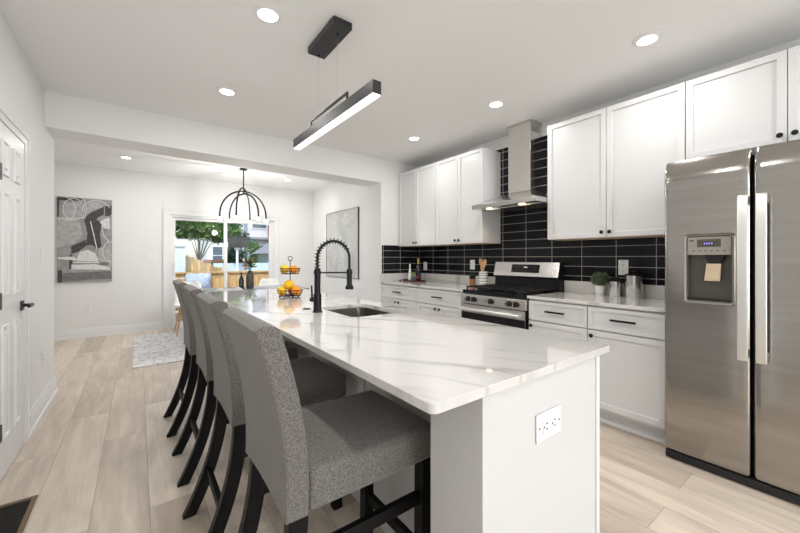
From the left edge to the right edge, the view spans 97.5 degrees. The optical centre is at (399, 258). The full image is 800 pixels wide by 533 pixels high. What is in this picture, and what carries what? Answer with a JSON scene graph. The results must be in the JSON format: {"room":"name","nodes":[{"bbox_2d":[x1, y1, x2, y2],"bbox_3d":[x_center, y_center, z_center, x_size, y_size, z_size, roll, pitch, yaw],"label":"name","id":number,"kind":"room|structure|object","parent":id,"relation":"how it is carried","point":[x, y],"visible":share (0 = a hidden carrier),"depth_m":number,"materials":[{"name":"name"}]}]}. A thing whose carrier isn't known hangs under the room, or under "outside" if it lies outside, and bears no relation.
{"room":"kitchen","nodes":[
{"label":"kitchen","id":0,"kind":"room"},
{"bbox_2d":[0,12,53,408],"bbox_3d":[-0.563,-0.108,-0.392,0.120,2.687,9.045,0,0,-37],"label":"wall","id":1,"kind":"structure","parent":0,"point":[22,95],"depth_m":2.70,"materials":[{"name":"white paint"}]},
{"bbox_2d":[0,105,29,442],"bbox_3d":[-2.332,0.203,2.100,0.028,2.065,0.795,0,0,-37],"label":"trim","id":2,"kind":"structure","parent":1,"relation":"attached to","point":[5,118],"depth_m":2.37,"materials":[{"name":"white paint"}]},
{"bbox_2d":[0,121,33,481],"bbox_3d":[-2.307,0.235,2.112,0.074,1.978,0.545,0,0,-37],"label":"door","id":3,"kind":"structure","parent":1,"relation":"in","point":[12,305],"depth_m":2.07,"materials":[{"name":"white paint"}]},
{"bbox_2d":[41,349,43,365],"bbox_3d":[-2.909,0.806,2.857,0.009,0.120,0.075,0,0,-37],"label":"outlet","id":4,"kind":"object","parent":1,"relation":"attached to","point":[42,351],"visible":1,"depth_m":2.84,"materials":[{"name":"white plastic"}]},
{"bbox_2d":[30,375,58,435],"bbox_3d":[-2.897,1.166,2.856,0.028,0.140,1.087,0,0,-37],"label":"baseboard","id":5,"kind":"structure","parent":1,"relation":"attached to","point":[40,406],"depth_m":2.79,"materials":[{"name":"white paint"}]},
{"bbox_2d":[54,162,312,330],"bbox_3d":[-4.071,-0.107,6.183,5.275,2.685,0.120,0,0,-37],"label":"wall","id":6,"kind":"structure","parent":0,"point":[134,294],"depth_m":5.90,"materials":[{"name":"white paint"}]},
{"bbox_2d":[57,196,111,282],"bbox_3d":[-4.899,-0.282,5.462,0.641,1.299,0.042,0,0,-37],"label":"painting","id":7,"kind":"object","parent":6,"relation":"attached to","point":[84,225],"visible":1,"depth_m":5.44,"materials":[{"name":"grey paper"}]},
{"bbox_2d":[85,304,90,311],"bbox_3d":[-4.883,0.781,5.495,0.075,0.120,0.009,0,0,-37],"label":"outlet","id":8,"kind":"object","parent":6,"relation":"attached to","point":[87,306],"visible":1,"depth_m":5.49,"materials":[{"name":"white plastic"}]},
{"bbox_2d":[54,321,162,340],"bbox_3d":[-5.119,1.166,5.309,2.550,0.140,0.028,0,0,-37],"label":"baseboard","id":9,"kind":"structure","parent":6,"relation":"attached to","point":[153,326],"depth_m":5.62,"materials":[{"name":"white paint"}]},
{"bbox_2d":[148,252,155,258],"bbox_3d":[-4.230,-0.039,5.983,0.120,0.120,0.010,0,0,-37],"label":"light switch","id":10,"kind":"object","parent":6,"relation":"attached to","point":[151,255],"visible":1,"depth_m":5.98,"materials":[{"name":"white plastic"}]},
{"bbox_2d":[163,209,279,329],"bbox_3d":[-3.296,0.191,6.670,2.000,2.090,0.026,0,0,-37],"label":"trim","id":11,"kind":"structure","parent":6,"relation":"attached to","point":[166,212],"depth_m":6.12,"materials":[{"name":"white paint"}]},
{"bbox_2d":[170,215,273,328],"bbox_3d":[-3.348,0.237,6.723,1.796,1.998,0.100,0,0,-37],"label":"door","id":12,"kind":"structure","parent":6,"relation":"in","point":[173,218],"depth_m":6.51,"materials":[{"name":"white paint"}]},
{"bbox_2d":[54,138,338,191],"bbox_3d":[-3.041,-1.499,5.159,5.900,0.100,3.054,0,0,-37],"label":"ceiling","id":13,"kind":"structure","parent":0,"point":[65,151],"depth_m":5.54,"materials":[{"name":"white paint"}]},
{"bbox_2d":[119,155,132,158],"bbox_3d":[-3.925,-1.444,5.026,0.160,0.010,0.160,0,0,-37],"label":"recessed light","id":14,"kind":"object","parent":13,"relation":"in","point":[121,156],"visible":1,"depth_m":5.02,"materials":[{"name":"white plastic"}]},
{"bbox_2d":[218,168,267,223],"bbox_3d":[-2.540,-1.020,5.695,0.745,0.856,0.680,0,0,-37],"label":"chandelier","id":15,"kind":"object","parent":13,"relation":"hanging from","point":[242,169],"visible":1,"depth_m":5.68,"materials":[{"name":"black metal"}]},
{"bbox_2d":[313,183,369,300],"bbox_3d":[-1.042,-0.107,6.635,0.120,2.685,3.020,0,0,-37],"label":"wall","id":16,"kind":"structure","parent":0,"point":[336,197],"depth_m":6.55,"materials":[{"name":"white paint"}]},
{"bbox_2d":[326,207,358,278],"bbox_3d":[-1.100,-0.264,6.588,0.027,1.250,1.273,0,0,-37],"label":"picture","id":17,"kind":"object","parent":16,"relation":"attached to","point":[343,225],"visible":0.97,"depth_m":6.54,"materials":[{"name":"white paper"}]},
{"bbox_2d":[370,159,415,302],"bbox_3d":[-0.055,-0.143,5.292,0.752,2.757,0.314,0,0,-37],"label":"wall","id":18,"kind":"structure","parent":0,"point":[384,196],"depth_m":5.06,"materials":[{"name":"white paint"}]},
{"bbox_2d":[45,91,380,186],"bbox_3d":[-1.728,-1.294,4.086,3.372,0.455,0.364,0,0,-37],"label":"beam","id":19,"kind":"structure","parent":18,"relation":"attached to","point":[70,118],"depth_m":3.61,"materials":[{"name":"white paint"}]},
{"bbox_2d":[0,0,799,165],"bbox_3d":[1.279,-1.476,0.672,4.346,0.150,8.746,0,0,-37],"label":"ceiling","id":20,"kind":"structure","parent":0,"point":[438,65],"depth_m":2.42,"materials":[{"name":"white paint"}]},
{"bbox_2d":[216,86,236,95],"bbox_3d":[-1.450,-1.396,2.940,0.160,0.010,0.160,0,0,-37],"label":"recessed light","id":21,"kind":"object","parent":20,"relation":"in","point":[228,91],"visible":1,"depth_m":2.93,"materials":[{"name":"white"}]},
{"bbox_2d":[253,4,282,23],"bbox_3d":[-0.758,-1.396,2.013,0.160,0.010,0.160,0,0,-37],"label":"recessed light","id":22,"kind":"object","parent":20,"relation":"in","point":[266,13],"visible":1,"depth_m":2.00,"materials":[{"name":"white plastic"}]},
{"bbox_2d":[293,15,380,149],"bbox_3d":[-0.476,-1.121,2.247,0.120,0.560,1.140,0,0,-37],"label":"linear pendant","id":23,"kind":"object","parent":20,"relation":"hanging from","point":[336,29],"visible":1,"depth_m":2.13,"materials":[{"name":"grey metal"}]},
{"bbox_2d":[294,93,379,149],"bbox_3d":[-0.459,-0.844,2.259,0.046,0.007,1.130,0,0,-37],"label":"diffuser","id":24,"kind":"object","parent":23,"relation":"attached to","point":[367,98],"depth_m":2.13,"materials":[{"name":"white plastic"}]},
{"bbox_2d":[407,136,420,140],"bbox_3d":[0.164,-1.396,4.090,0.160,0.010,0.160,0,0,-37],"label":"recessed light","id":25,"kind":"object","parent":20,"relation":"in","point":[413,138],"visible":1,"depth_m":4.08,"materials":[{"name":"white plastic"}]},
{"bbox_2d":[487,100,504,107],"bbox_3d":[0.871,-1.396,3.180,0.160,0.010,0.160,0,0,-37],"label":"recessed light","id":26,"kind":"object","parent":20,"relation":"in","point":[495,103],"visible":1,"depth_m":3.17,"materials":[{"name":"white"}]},
{"bbox_2d":[632,31,662,46],"bbox_3d":[1.579,-1.396,2.243,0.160,0.010,0.160,0,0,-37],"label":"recessed light","id":27,"kind":"object","parent":20,"relation":"in","point":[648,38],"visible":1,"depth_m":2.23,"materials":[{"name":"white plastic"}]},
{"bbox_2d":[0,327,799,532],"bbox_3d":[-0.311,1.266,1.503,5.900,0.060,11.980,0,0,-37],"label":"floor","id":28,"kind":"structure","parent":0,"point":[99,459],"depth_m":1.96,"materials":[{"name":"brown wood"}]},
{"bbox_2d":[0,494,38,532],"bbox_3d":[-1.853,1.234,1.633,0.185,0.004,0.355,0,0,-37],"label":"floor vent","id":29,"kind":"object","parent":28,"relation":"in","point":[14,516],"visible":1,"depth_m":1.69,"materials":[{"name":"brown metal"}]},
{"bbox_2d":[132,331,184,368],"bbox_3d":[-2.446,1.230,5.574,2.850,0.012,2.000,0,0,-37],"label":"rug","id":30,"kind":"object","parent":28,"relation":"on","point":[159,348],"visible":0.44,"depth_m":4.70,"materials":[{"name":"white fabric"}]},
{"bbox_2d":[173,281,201,336],"bbox_3d":[-3.448,0.804,5.754,0.445,0.840,0.467,0,0,-37],"label":"dining chair","id":31,"kind":"object","parent":30,"relation":"on","point":[197,284],"visible":0.23,"depth_m":5.77,"materials":[{"name":"white"}]},
{"bbox_2d":[215,287,242,291],"bbox_3d":[-2.330,0.804,4.708,0.445,0.840,0.467,0,0,-37],"label":"dining chair","id":32,"kind":"object","parent":30,"relation":"on","point":[238,288],"visible":0.13,"depth_m":4.51,"materials":[{"name":"white plastic"}]},
{"bbox_2d":[201,285,308,291],"bbox_3d":[-2.438,0.855,5.605,1.700,0.738,0.900,0,0,-37],"label":"dining table","id":33,"kind":"object","parent":30,"relation":"on","point":[269,286],"visible":0.19,"depth_m":5.62,"materials":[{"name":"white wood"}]},
{"bbox_2d":[239,272,243,288],"bbox_3d":[-2.510,0.355,5.551,0.076,0.262,0.076,0,0,-37],"label":"bottle","id":34,"kind":"object","parent":33,"relation":"on","point":[241,279],"visible":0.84,"depth_m":5.53,"materials":[{"name":"black glass"}]},
{"bbox_2d":[241,254,258,288],"bbox_3d":[-2.403,0.209,5.618,0.296,0.553,0.220,0,0,-37],"label":"vase","id":35,"kind":"object","parent":33,"relation":"on","point":[249,276],"visible":1,"depth_m":5.57,"materials":[{"name":"black ceramic"}]},
{"bbox_2d":[259,278,279,285],"bbox_3d":[-2.398,0.804,6.588,0.445,0.840,0.467,0,0,-37],"label":"dining chair","id":36,"kind":"object","parent":30,"relation":"on","point":[273,281],"visible":0.24,"depth_m":6.76,"materials":[{"name":"white plastic"}]},
{"bbox_2d":[163,280,197,437],"bbox_3d":[-1.459,0.703,2.773,0.667,1.066,0.431,0,0,-37],"label":"bar stool","id":37,"kind":"object","parent":28,"relation":"on","point":[190,367],"visible":0.52,"depth_m":2.50,"materials":[{"name":"grey fabric"}]},
{"bbox_2d":[172,284,297,487],"bbox_3d":[-1.052,0.703,2.249,0.667,1.066,0.431,0,0,-37],"label":"bar stool","id":38,"kind":"object","parent":28,"relation":"on","point":[204,359],"visible":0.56,"depth_m":1.99,"materials":[{"name":"grey fabric"}]},
{"bbox_2d":[182,292,345,532],"bbox_3d":[-0.657,0.703,1.720,0.667,1.066,0.431,0,0,-37],"label":"bar stool","id":39,"kind":"object","parent":28,"relation":"on","point":[316,381],"visible":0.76,"depth_m":1.60,"materials":[{"name":"grey fabric"}]},
{"bbox_2d":[222,307,430,532],"bbox_3d":[-0.264,0.703,1.194,0.667,1.066,0.431,0,0,-37],"label":"bar stool","id":40,"kind":"object","parent":28,"relation":"on","point":[314,456],"visible":0.99,"depth_m":1.08,"materials":[{"name":"grey fabric"}]},
{"bbox_2d":[381,284,417,308],"bbox_3d":[0.205,0.794,4.800,0.655,0.883,0.776,0,0,-37],"label":"base cabinet","id":41,"kind":"object","parent":28,"relation":"on","point":[398,295],"visible":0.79,"depth_m":4.59,"materials":[{"name":"white paint"}]},
{"bbox_2d":[229,307,599,532],"bbox_3d":[-0.485,0.794,2.386,0.646,0.883,3.216,0,0,-37],"label":"kitchen island","id":42,"kind":"object","parent":28,"relation":"on","point":[490,473],"visible":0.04,"depth_m":1.05,"materials":[{"name":"white paint"}]},
{"bbox_2d":[206,288,609,413],"bbox_3d":[-0.536,0.339,2.353,0.907,0.025,3.248,0,0,-37],"label":"island countertop","id":43,"kind":"structure","parent":42,"relation":"on","point":[436,363],"depth_m":1.31,"materials":[{"name":"white stone"}]},
{"bbox_2d":[277,256,302,297],"bbox_3d":[-0.928,0.154,2.964,0.214,0.345,0.214,0,0,-37],"label":"fruit stand","id":44,"kind":"object","parent":43,"relation":"on","point":[290,273],"visible":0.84,"depth_m":2.92,"materials":[{"name":"black metal"}]},
{"bbox_2d":[277,286,286,295],"bbox_3d":[-0.988,0.273,2.934,0.082,0.080,0.091,0,0,-37],"label":"lemon","id":45,"kind":"object","parent":44,"relation":"in","point":[284,290],"visible":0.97,"depth_m":2.91,"materials":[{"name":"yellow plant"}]},
{"bbox_2d":[280,265,288,272],"bbox_3d":[-0.970,0.090,2.946,0.076,0.072,0.076,0,0,2],"label":"lemon","id":46,"kind":"object","parent":44,"relation":"in","point":[282,266],"visible":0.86,"depth_m":2.92,"materials":[{"name":"yellow plant"}]},
{"bbox_2d":[284,280,293,288],"bbox_3d":[-0.931,0.221,2.944,0.082,0.076,0.083,0,0,-4],"label":"lemon","id":47,"kind":"object","parent":44,"relation":"in","point":[288,284],"visible":0.99,"depth_m":2.92,"materials":[{"name":"yellow plant"}]},
{"bbox_2d":[277,289,302,296],"bbox_3d":[-0.928,0.290,2.964,0.214,0.053,0.214,0,0,-37],"label":"basket","id":48,"kind":"object","parent":44,"relation":"on","point":[291,294],"depth_m":2.90,"materials":[{"name":"black metal"}]},
{"bbox_2d":[280,268,300,273],"bbox_3d":[-0.928,0.108,2.964,0.170,0.050,0.170,0,0,-37],"label":"basket","id":49,"kind":"object","parent":44,"relation":"on","point":[280,268],"depth_m":2.91,"materials":[{"name":"black metal"}]},
{"bbox_2d":[290,265,297,272],"bbox_3d":[-0.888,0.093,2.942,0.068,0.068,0.068,0,0,-37],"label":"orange","id":50,"kind":"object","parent":44,"relation":"in","point":[294,266],"visible":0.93,"depth_m":2.92,"materials":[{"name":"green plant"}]},
{"bbox_2d":[291,286,300,294],"bbox_3d":[-0.870,0.271,2.934,0.080,0.079,0.080,0,0,-37],"label":"orange","id":51,"kind":"object","parent":44,"relation":"in","point":[295,287],"visible":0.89,"depth_m":2.91,"materials":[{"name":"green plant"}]},
{"bbox_2d":[310,238,352,312],"bbox_3d":[-0.417,0.102,2.143,0.264,0.450,0.060,0,0,-9],"label":"faucet","id":52,"kind":"object","parent":43,"relation":"on","point":[315,298],"visible":1,"depth_m":2.12,"materials":[{"name":"black metal"}]},
{"bbox_2d":[328,307,389,316],"bbox_3d":[-0.262,0.453,2.232,0.374,0.198,0.514,0,0,-37],"label":"sink","id":53,"kind":"object","parent":43,"relation":"in","point":[359,311],"visible":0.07,"depth_m":2.46,"materials":[{"name":"grey metal"}]},
{"bbox_2d":[536,404,560,443],"bbox_3d":[0.463,0.514,1.088,0.137,0.086,0.009,0,0,-37],"label":"outlet","id":54,"kind":"object","parent":42,"relation":"attached to","point":[548,422],"visible":1,"depth_m":1.08,"materials":[{"name":"white plastic"}]},
{"bbox_2d":[543,414,556,433],"bbox_3d":[0.465,0.514,1.086,0.077,0.040,0.002,0,0,-37],"label":"receptacle","id":55,"kind":"object","parent":54,"relation":"attached to","point":[549,420],"depth_m":1.09,"materials":[{"name":"white plastic"}]},
{"bbox_2d":[417,287,462,316],"bbox_3d":[0.670,0.794,4.178,0.655,0.883,0.768,0,0,-37],"label":"base cabinet","id":56,"kind":"object","parent":28,"relation":"on","point":[447,302],"visible":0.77,"depth_m":3.98,"materials":[{"name":"white paint"}]},
{"bbox_2d":[380,273,494,291],"bbox_3d":[0.442,0.285,4.496,0.646,0.134,1.554,0,0,-37],"label":"countertop","id":57,"kind":"structure","parent":56,"relation":"on","point":[450,282],"depth_m":4.63,"materials":[{"name":"white stone"}]},
{"bbox_2d":[402,279,425,281],"bbox_3d":[0.196,0.315,4.952,0.150,0.024,0.398,0,0,-37],"label":"tray","id":58,"kind":"object","parent":57,"relation":"on","point":[403,279],"visible":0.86,"depth_m":4.86,"materials":[{"name":"red wood"}]},
{"bbox_2d":[408,261,411,279],"bbox_3d":[0.141,0.175,4.992,0.056,0.286,0.056,0,0,-37],"label":"bottle","id":59,"kind":"object","parent":58,"relation":"on","point":[409,272],"visible":0.86,"depth_m":4.98,"materials":[{"name":"white ceramic"}]},
{"bbox_2d":[415,258,420,280],"bbox_3d":[0.257,0.160,4.954,0.078,0.316,0.078,0,0,-37],"label":"bottle","id":60,"kind":"object","parent":58,"relation":"on","point":[418,267],"visible":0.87,"depth_m":4.93,"materials":[{"name":"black glass"}]},
{"bbox_2d":[469,275,475,285],"bbox_3d":[0.863,0.261,4.176,0.074,0.132,0.074,0,0,-37],"label":"spice jar","id":61,"kind":"object","parent":57,"relation":"on","point":[472,278],"visible":0.86,"depth_m":4.15,"materials":[{"name":"orange glass"}]},
{"bbox_2d":[479,271,487,284],"bbox_3d":[0.964,0.241,4.058,0.102,0.172,0.102,0,0,-37],"label":"utensil crock","id":62,"kind":"object","parent":57,"relation":"on","point":[483,276],"visible":0.88,"depth_m":4.02,"materials":[{"name":"white ceramic"}]},
{"bbox_2d":[482,259,486,271],"bbox_3d":[0.962,0.157,4.033,0.061,0.291,0.027,0,0,33],"label":"wooden spoon","id":63,"kind":"object","parent":62,"relation":"in","point":[484,262],"visible":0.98,"depth_m":4.03,"materials":[{"name":"brown wood"}]},
{"bbox_2d":[459,262,562,329],"bbox_3d":[1.098,0.627,3.535,0.700,1.177,0.760,0,0,-37],"label":"gas range","id":64,"kind":"object","parent":28,"relation":"on","point":[504,302],"visible":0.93,"depth_m":3.45,"materials":[{"name":"silver metal"}]},
{"bbox_2d":[463,288,555,298],"bbox_3d":[1.094,0.343,3.533,0.520,0.035,0.758,0,0,-37],"label":"cooktop","id":65,"kind":"object","parent":64,"relation":"in","point":[475,292],"depth_m":3.36,"materials":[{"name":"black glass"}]},
{"bbox_2d":[529,299,588,339],"bbox_3d":[1.512,0.794,3.050,0.655,0.883,0.499,0,0,-37],"label":"base cabinet","id":66,"kind":"object","parent":28,"relation":"on","point":[551,317],"visible":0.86,"depth_m":2.85,"materials":[{"name":"white paint"}]},
{"bbox_2d":[588,305,664,443],"bbox_3d":[1.813,0.794,2.647,0.655,0.883,0.500,0,0,-37],"label":"base cabinet","id":67,"kind":"object","parent":28,"relation":"on","point":[632,374],"visible":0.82,"depth_m":2.44,"materials":[{"name":"white paint"}]},
{"bbox_2d":[527,280,664,312],"bbox_3d":[1.668,0.285,2.853,0.646,0.134,1.006,0,0,-37],"label":"countertop","id":68,"kind":"structure","parent":67,"relation":"on","point":[578,292],"depth_m":2.84,"materials":[{"name":"white stone"}]},
{"bbox_2d":[590,271,610,295],"bbox_3d":[1.767,0.221,3.097,0.173,0.211,0.164,0,0,16],"label":"potted plant","id":69,"kind":"object","parent":68,"relation":"on","point":[600,278],"visible":1,"depth_m":3.07,"materials":[{"name":"green plant"}]},
{"bbox_2d":[609,277,624,296],"bbox_3d":[1.833,0.243,2.978,0.099,0.168,0.106,0,0,-37],"label":"canister","id":70,"kind":"object","parent":68,"relation":"on","point":[615,286],"visible":0.98,"depth_m":2.94,"materials":[{"name":"silver metal"}]},
{"bbox_2d":[625,271,646,298],"bbox_3d":[1.927,0.215,2.881,0.132,0.224,0.140,0,0,-37],"label":"canister","id":71,"kind":"object","parent":68,"relation":"on","point":[633,282],"visible":1,"depth_m":2.83,"materials":[{"name":"silver metal"}]},
{"bbox_2d":[664,140,799,504],"bbox_3d":[2.181,0.318,2.014,0.791,1.823,0.918,0,0,-37],"label":"refrigerator","id":72,"kind":"object","parent":28,"relation":"on","point":[732,219],"visible":1,"depth_m":1.92,"materials":[{"name":"grey metal"}]},
{"bbox_2d":[416,38,799,291],"bbox_3d":[2.863,-0.083,1.904,0.130,2.637,8.626,0,0,-37],"label":"wall","id":73,"kind":"structure","parent":0,"point":[524,234],"depth_m":3.61,"materials":[{"name":"black tile"}]},
{"bbox_2d":[399,163,450,246],"bbox_3d":[0.333,-0.698,4.890,0.346,1.059,0.786,0,0,-37],"label":"upper cabinet","id":74,"kind":"object","parent":73,"relation":"attached to","point":[417,187],"visible":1,"depth_m":4.77,"materials":[{"name":"white paint"}]},
{"bbox_2d":[436,147,500,245],"bbox_3d":[0.798,-0.698,4.267,0.346,1.059,0.761,0,0,-37],"label":"upper cabinet","id":75,"kind":"object","parent":73,"relation":"attached to","point":[465,180],"visible":1,"depth_m":4.07,"materials":[{"name":"white paint"}]},
{"bbox_2d":[470,260,474,268],"bbox_3d":[0.909,0.081,4.404,0.009,0.120,0.075,0,0,-37],"label":"outlet","id":76,"kind":"object","parent":73,"relation":"attached to","point":[472,262],"visible":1,"depth_m":4.40,"materials":[{"name":"white plastic"}]},
{"bbox_2d":[472,119,547,212],"bbox_3d":[1.196,-0.956,3.609,0.498,0.889,0.762,0,0,-37],"label":"range hood","id":77,"kind":"object","parent":73,"relation":"attached to","point":[524,137],"visible":0.92,"depth_m":3.60,"materials":[{"name":"silver metal"}]},
{"bbox_2d":[548,82,685,240],"bbox_3d":[1.792,-0.698,2.936,0.346,1.059,1.023,0,0,-37],"label":"upper cabinet","id":78,"kind":"object","parent":73,"relation":"attached to","point":[607,166],"visible":0.92,"depth_m":2.81,"materials":[{"name":"white paint"}]},
{"bbox_2d":[618,260,627,274],"bbox_3d":[1.931,0.081,3.035,0.009,0.132,0.079,0,0,-37],"label":"outlet","id":79,"kind":"object","parent":73,"relation":"attached to","point":[622,264],"visible":0.94,"depth_m":3.04,"materials":[{"name":"white plastic"}]},
{"bbox_2d":[621,263,624,271],"bbox_3d":[1.929,0.081,3.033,0.002,0.075,0.037,0,0,-37],"label":"receptacle","id":80,"kind":"object","parent":79,"relation":"attached to","point":[622,264],"depth_m":3.03,"materials":[{"name":"grey plastic"}]},
{"bbox_2d":[686,45,799,159],"bbox_3d":[2.386,-0.955,2.141,0.346,0.544,0.954,0,0,-37],"label":"upper cabinet","id":81,"kind":"object","parent":73,"relation":"attached to","point":[753,104],"visible":0.98,"depth_m":2.21,"materials":[{"name":"white paint"}]},
{"bbox_3d":[-4.114,1.331,7.766,5.700,0.030,2.458,0,0,-37],"label":"deck","id":82,"kind":"object","parent":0,"visible":0},
{"bbox_2d":[175,278,223,287],"bbox_3d":[-4.626,0.896,8.034,1.300,0.840,0.510,0,0,-37],"label":"bench","id":83,"kind":"object","parent":82,"relation":"on","point":[215,282],"visible":0.02,"depth_m":8.46,"materials":[{"name":"brown wood"}]},
{"bbox_2d":[185,273,210,288],"bbox_3d":[-4.649,0.585,8.098,0.520,0.460,0.200,0,0,-37],"label":"cushion","id":84,"kind":"object","parent":83,"relation":"on","point":[204,279],"visible":0.53,"depth_m":8.09,"materials":[{"name":"blue fabric"}]},
{"bbox_2d":[175,270,268,310],"bbox_3d":[-4.674,0.822,8.516,5.500,0.988,0.140,0,0,-37],"label":"deck railing","id":85,"kind":"object","parent":82,"relation":"on","point":[218,274],"visible":0.05,"depth_m":8.77,"materials":[{"name":"brown wood"}]},
{"bbox_3d":[-15.425,1.836,30.684,40.000,0.100,52.370,0,0,-37],"label":"ground","id":86,"kind":"structure","parent":0,"visible":0},
{"bbox_2d":[175,239,187,312],"bbox_3d":[-6.184,0.641,9.485,0.720,2.290,0.700,0,0,-37],"label":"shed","id":87,"kind":"object","parent":86,"relation":"on","point":[180,244],"visible":0.25,"depth_m":9.34,"materials":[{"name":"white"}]},
{"bbox_2d":[185,255,221,277],"bbox_3d":[-6.955,0.831,12.172,0.102,1.910,7.232,0,0,-37],"label":"fence","id":88,"kind":"object","parent":86,"relation":"on","point":[191,264],"visible":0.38,"depth_m":12.75,"materials":[{"name":"brown wood"}]},
{"bbox_2d":[175,220,242,261],"bbox_3d":[-7.925,-0.720,14.007,3.236,5.017,2.585,0,0,-37],"label":"tree","id":89,"kind":"object","parent":86,"relation":"on","point":[213,232],"visible":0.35,"depth_m":13.48,"materials":[{"name":"green plant"}]},
{"bbox_2d":[199,223,243,261],"bbox_3d":[-11.593,-0.889,22.544,2.600,5.350,4.600,0,0,-37],"label":"house","id":90,"kind":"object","parent":86,"relation":"on","point":[215,251],"visible":0.25,"depth_m":20.65,"materials":[{"name":"white"}]},
{"bbox_2d":[203,260,255,264],"bbox_3d":[-9.429,0.936,19.480,2.600,1.700,0.500,0,0,-37],"label":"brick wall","id":91,"kind":"structure","parent":86,"relation":"on","point":[204,261],"depth_m":18.73,"materials":[{"name":"red brick"}]},
{"bbox_2d":[223,229,249,262],"bbox_3d":[-8.197,0.138,17.655,1.348,3.308,1.251,0,0,-37],"label":"tree","id":92,"kind":"object","parent":86,"relation":"on","point":[231,258],"visible":0.34,"depth_m":17.42,"materials":[{"name":"green plant"}]},
{"bbox_2d":[228,237,247,270],"bbox_3d":[-5.944,0.516,12.850,0.650,2.540,0.185,0,0,-37],"label":"sign","id":93,"kind":"object","parent":86,"relation":"on","point":[237,243],"visible":0.65,"depth_m":12.84,"materials":[{"name":"white paint"}]},
{"bbox_2d":[213,263,268,277],"bbox_3d":[-4.034,0.986,14.928,7.000,1.600,0.150,0,0,-37],"label":"fence","id":94,"kind":"object","parent":86,"relation":"on","point":[230,266],"visible":0.14,"depth_m":13.34,"materials":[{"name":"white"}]},
{"bbox_2d":[229,275,268,286],"bbox_3d":[-3.808,1.121,11.097,3.078,1.330,0.100,0,0,-37],"label":"fence","id":95,"kind":"object","parent":86,"relation":"on","point":[262,276],"visible":0.02,"depth_m":10.51,"materials":[{"name":"brown wood"}]},
{"bbox_2d":[245,241,259,262],"bbox_3d":[-8.477,0.360,21.116,0.969,2.863,1.610,0,0,42],"label":"tree","id":96,"kind":"object","parent":86,"relation":"on","point":[255,247],"visible":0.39,"depth_m":20.75,"materials":[{"name":"green plant"}]},
{"bbox_2d":[244,224,267,262],"bbox_3d":[-9.360,-1.889,26.658,5.700,7.350,4.680,0,0,-37],"label":"house","id":97,"kind":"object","parent":86,"relation":"on","point":[259,233],"visible":0.03,"depth_m":23.90,"materials":[{"name":"white"}]},
{"bbox_2d":[252,243,268,262],"bbox_3d":[-5.363,0.311,17.711,3.400,2.950,2.800,0,0,-37],"label":"garage","id":98,"kind":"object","parent":86,"relation":"on","point":[263,252],"visible":0.11,"depth_m":17.10,"materials":[{"name":"white"}]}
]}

